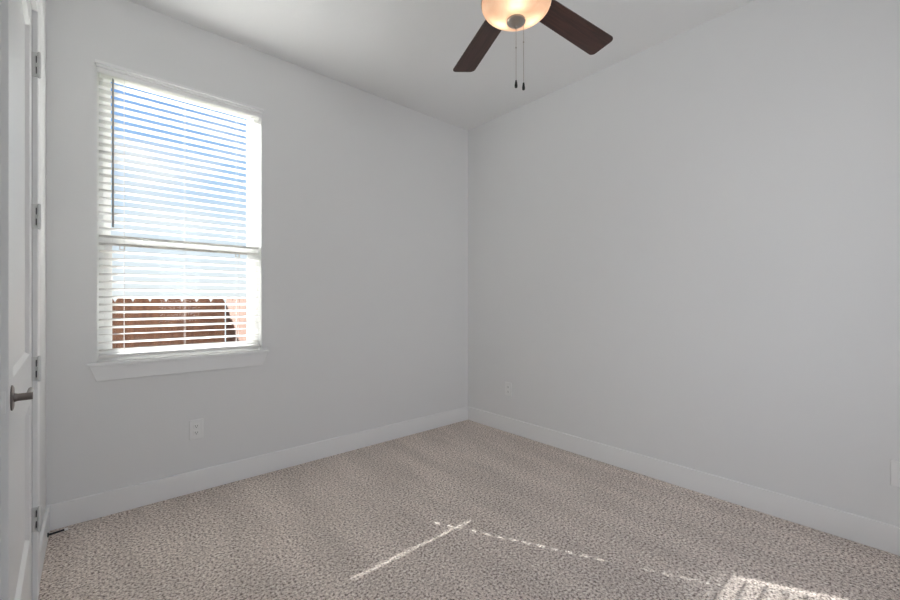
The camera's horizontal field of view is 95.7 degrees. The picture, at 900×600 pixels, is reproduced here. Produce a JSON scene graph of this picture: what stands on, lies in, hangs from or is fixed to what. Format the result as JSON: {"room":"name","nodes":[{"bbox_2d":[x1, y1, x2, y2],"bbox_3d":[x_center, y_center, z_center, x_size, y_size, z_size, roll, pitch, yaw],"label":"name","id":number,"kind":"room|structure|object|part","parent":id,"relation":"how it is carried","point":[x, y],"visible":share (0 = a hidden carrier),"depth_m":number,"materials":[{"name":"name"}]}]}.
{"room":"empty bedroom","nodes":[
{"label":"empty bedroom","id":0,"kind":"room"},
{"bbox_2d":[39,0,45,525],"bbox_3d":[-0.920,-0.276,0.635,0.170,3.050,4.050,0,0,-41],"label":"wall","id":1,"kind":"structure","parent":0,"point":[42,2],"depth_m":2.10,"materials":[{"name":"white paint"}]},
{"bbox_2d":[0,0,40,599],"bbox_3d":[-1.458,-0.019,1.314,0.218,2.536,1.088,0,0,-41],"label":"door","id":2,"kind":"structure","parent":1,"relation":"in","point":[20,55],"depth_m":1.37,"materials":[{"name":"white paint"}]},
{"bbox_3d":[-1.118,0.255,1.008,0.025,0.056,0.010,0,0,-41],"label":"latch plate","id":3,"kind":"part","parent":2,"relation":"part of","materials":[{"name":"grey metal"}]},
{"bbox_3d":[-1.163,0.255,1.112,0.041,0.066,0.139,0,0,-41],"label":"handle","id":4,"kind":"part","parent":2,"relation":"part of","materials":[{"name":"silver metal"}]},
{"bbox_2d":[40,506,49,580],"bbox_3d":[-0.900,1.179,0.752,0.015,0.140,3.870,0,0,-41],"label":"baseboard","id":5,"kind":"structure","parent":1,"relation":"attached to","point":[45,528],"depth_m":1.99,"materials":[{"name":"white paint"}]},
{"bbox_2d":[47,527,67,536],"bbox_3d":[-2.040,1.203,2.120,0.078,0.022,0.022,0,0,-41],"label":"door stop","id":6,"kind":"object","parent":5,"relation":"attached to","point":[64,529],"visible":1,"depth_m":2.11,"materials":[{"name":"grey metal"}]},
{"bbox_2d":[46,0,467,505],"bbox_3d":[-1.051,-0.276,3.315,3.471,3.050,0.150,0,0,-41],"label":"wall","id":7,"kind":"structure","parent":0,"point":[363,195],"depth_m":3.03,"materials":[{"name":"white paint"}]},
{"bbox_2d":[87,72,268,380],"bbox_3d":[-1.735,-0.462,2.688,0.986,1.848,0.170,0,0,-41],"label":"window","id":8,"kind":"structure","parent":7,"relation":"in","point":[116,368],"depth_m":2.55,"materials":[{"name":"white plastic"}]},
{"bbox_3d":[-1.713,0.366,2.663,0.986,0.020,0.105,0,0,-41],"label":"sill","id":9,"kind":"part","parent":8,"relation":"part of","materials":[{"name":"white paint"}]},
{"bbox_3d":[-1.777,-0.855,2.736,0.838,1.026,0.026,0,0,-41],"label":"sash","id":10,"kind":"part","parent":8,"relation":"part of","materials":[{"name":"white plastic"}]},
{"bbox_3d":[-1.757,-0.028,2.713,0.838,0.724,0.026,0,0,-41],"label":"sash","id":11,"kind":"part","parent":8,"relation":"part of","materials":[{"name":"white plastic"}]},
{"bbox_2d":[95,59,263,358],"bbox_3d":[-1.708,-0.524,2.658,0.918,1.717,0.086,0,0,-41],"label":"window blind","id":12,"kind":"object","parent":8,"relation":"attached to","point":[108,71],"visible":1,"depth_m":2.62,"materials":[{"name":"white paint"}]},
{"bbox_3d":[-1.963,-0.507,2.455,0.002,1.652,0.054,0,0,-41],"label":"ladder cord","id":13,"kind":"part","parent":12,"relation":"part of","materials":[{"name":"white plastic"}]},
{"bbox_3d":[-1.719,0.325,2.670,0.882,0.019,0.052,0,0,-41],"label":"rail","id":14,"kind":"part","parent":12,"relation":"part of","materials":[{"name":"white plastic"}]},
{"bbox_3d":[-1.730,-0.507,2.660,0.002,1.652,0.054,0,0,-41],"label":"ladder cord","id":15,"kind":"part","parent":12,"relation":"part of","materials":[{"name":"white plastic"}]},
{"bbox_2d":[189,418,202,439],"bbox_3d":[-1.662,0.840,2.671,0.080,0.128,0.010,0,0,-41],"label":"power outlet","id":16,"kind":"object","parent":7,"relation":"attached to","point":[195,426],"visible":1,"depth_m":2.67,"materials":[{"name":"white plastic"}]},
{"bbox_2d":[46,406,468,530],"bbox_3d":[-0.996,1.179,3.253,3.171,0.140,0.015,0,0,-41],"label":"baseboard","id":17,"kind":"structure","parent":7,"relation":"attached to","point":[82,509],"depth_m":2.78,"materials":[{"name":"white paint"}]},
{"bbox_2d":[128,0,754,129],"bbox_3d":[0.286,-1.876,1.794,3.471,0.150,4.200,0,0,-41],"label":"ceiling","id":18,"kind":"structure","parent":0,"point":[406,53],"depth_m":2.82,"materials":[{"name":"white paint"}]},
{"bbox_2d":[453,0,612,89],"bbox_3d":[0.326,-1.363,1.804,1.258,0.876,1.288,0,0,-41],"label":"ceiling fan","id":19,"kind":"object","parent":18,"relation":"hanging from","point":[505,15],"visible":1,"depth_m":1.97,"materials":[{"name":"brown wood"}]},
{"bbox_3d":[0.158,-1.361,2.176,0.140,0.007,0.511,-11,3,-19],"label":"blade","id":20,"kind":"part","parent":19,"relation":"part of","materials":[{"name":"brown wood"}]},
{"bbox_3d":[0.290,-1.275,1.790,0.302,0.078,0.302,0,0,-41],"label":"lamp shade","id":21,"kind":"part","parent":19,"relation":"part of","materials":[{"name":"white glass"}]},
{"bbox_3d":[0.323,-1.088,1.790,0.007,0.266,0.007,0,0,-41],"label":"pull chain","id":22,"kind":"part","parent":19,"relation":"part of","materials":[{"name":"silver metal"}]},
{"bbox_3d":[0.617,-1.361,2.034,0.511,0.007,0.140,0,-10,-37],"label":"blade","id":23,"kind":"part","parent":19,"relation":"part of","materials":[{"name":"brown wood"}]},
{"bbox_2d":[38,420,899,599],"bbox_3d":[0.286,1.309,1.794,3.471,0.120,4.200,0,0,-41],"label":"floor","id":24,"kind":"structure","parent":0,"point":[467,509],"depth_m":2.13,"materials":[{"name":"carpet"}]},
{"bbox_2d":[468,0,899,526],"bbox_3d":[1.583,-0.276,2.833,0.150,3.050,4.050,0,0,-41],"label":"wall","id":25,"kind":"structure","parent":0,"point":[684,251],"depth_m":2.60,"materials":[{"name":"white paint"}]},
{"bbox_2d":[505,382,511,395],"bbox_3d":[0.555,0.839,3.881,0.010,0.128,0.080,0,0,-41],"label":"power outlet","id":26,"kind":"object","parent":25,"relation":"attached to","point":[508,386],"visible":1,"depth_m":3.88,"materials":[{"name":"white plastic"}]},
{"bbox_2d":[468,407,899,555],"bbox_3d":[1.476,1.179,2.830,0.015,0.140,3.885,0,0,-41],"label":"baseboard","id":27,"kind":"structure","parent":25,"relation":"attached to","point":[876,534],"depth_m":2.56,"materials":[{"name":"white paint"}]},
{"bbox_2d":[890,459,899,486],"bbox_3d":[2.213,0.850,1.994,0.010,0.128,0.080,0,0,-41],"label":"power outlet","id":28,"kind":"object","parent":25,"relation":"attached to","point":[894,464],"visible":1,"depth_m":2.01,"materials":[{"name":"white plastic"}]},
{"label":"outside","id":29,"kind":"structure","parent":0,"visible":0},
{"bbox_3d":[-6.642,1.834,9.052,24.000,0.070,15.850,0,0,-41],"label":"ground","id":30,"kind":"structure","parent":29,"visible":0},
{"bbox_2d":[108,298,224,360],"bbox_3d":[-4.643,0.878,3.158,5.184,1.843,0.056,0,0,-41],"label":"wooden fence","id":31,"kind":"object","parent":30,"relation":"on","point":[216,332],"visible":0.16,"depth_m":4.47,"materials":[{"name":"brown wood"}]},
{"bbox_2d":[226,299,246,350],"bbox_3d":[-2.059,0.878,4.180,0.056,1.841,1.780,0,0,-41],"label":"brick wall","id":32,"kind":"structure","parent":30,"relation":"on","point":[240,327],"depth_m":4.44,"materials":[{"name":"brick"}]}
]}

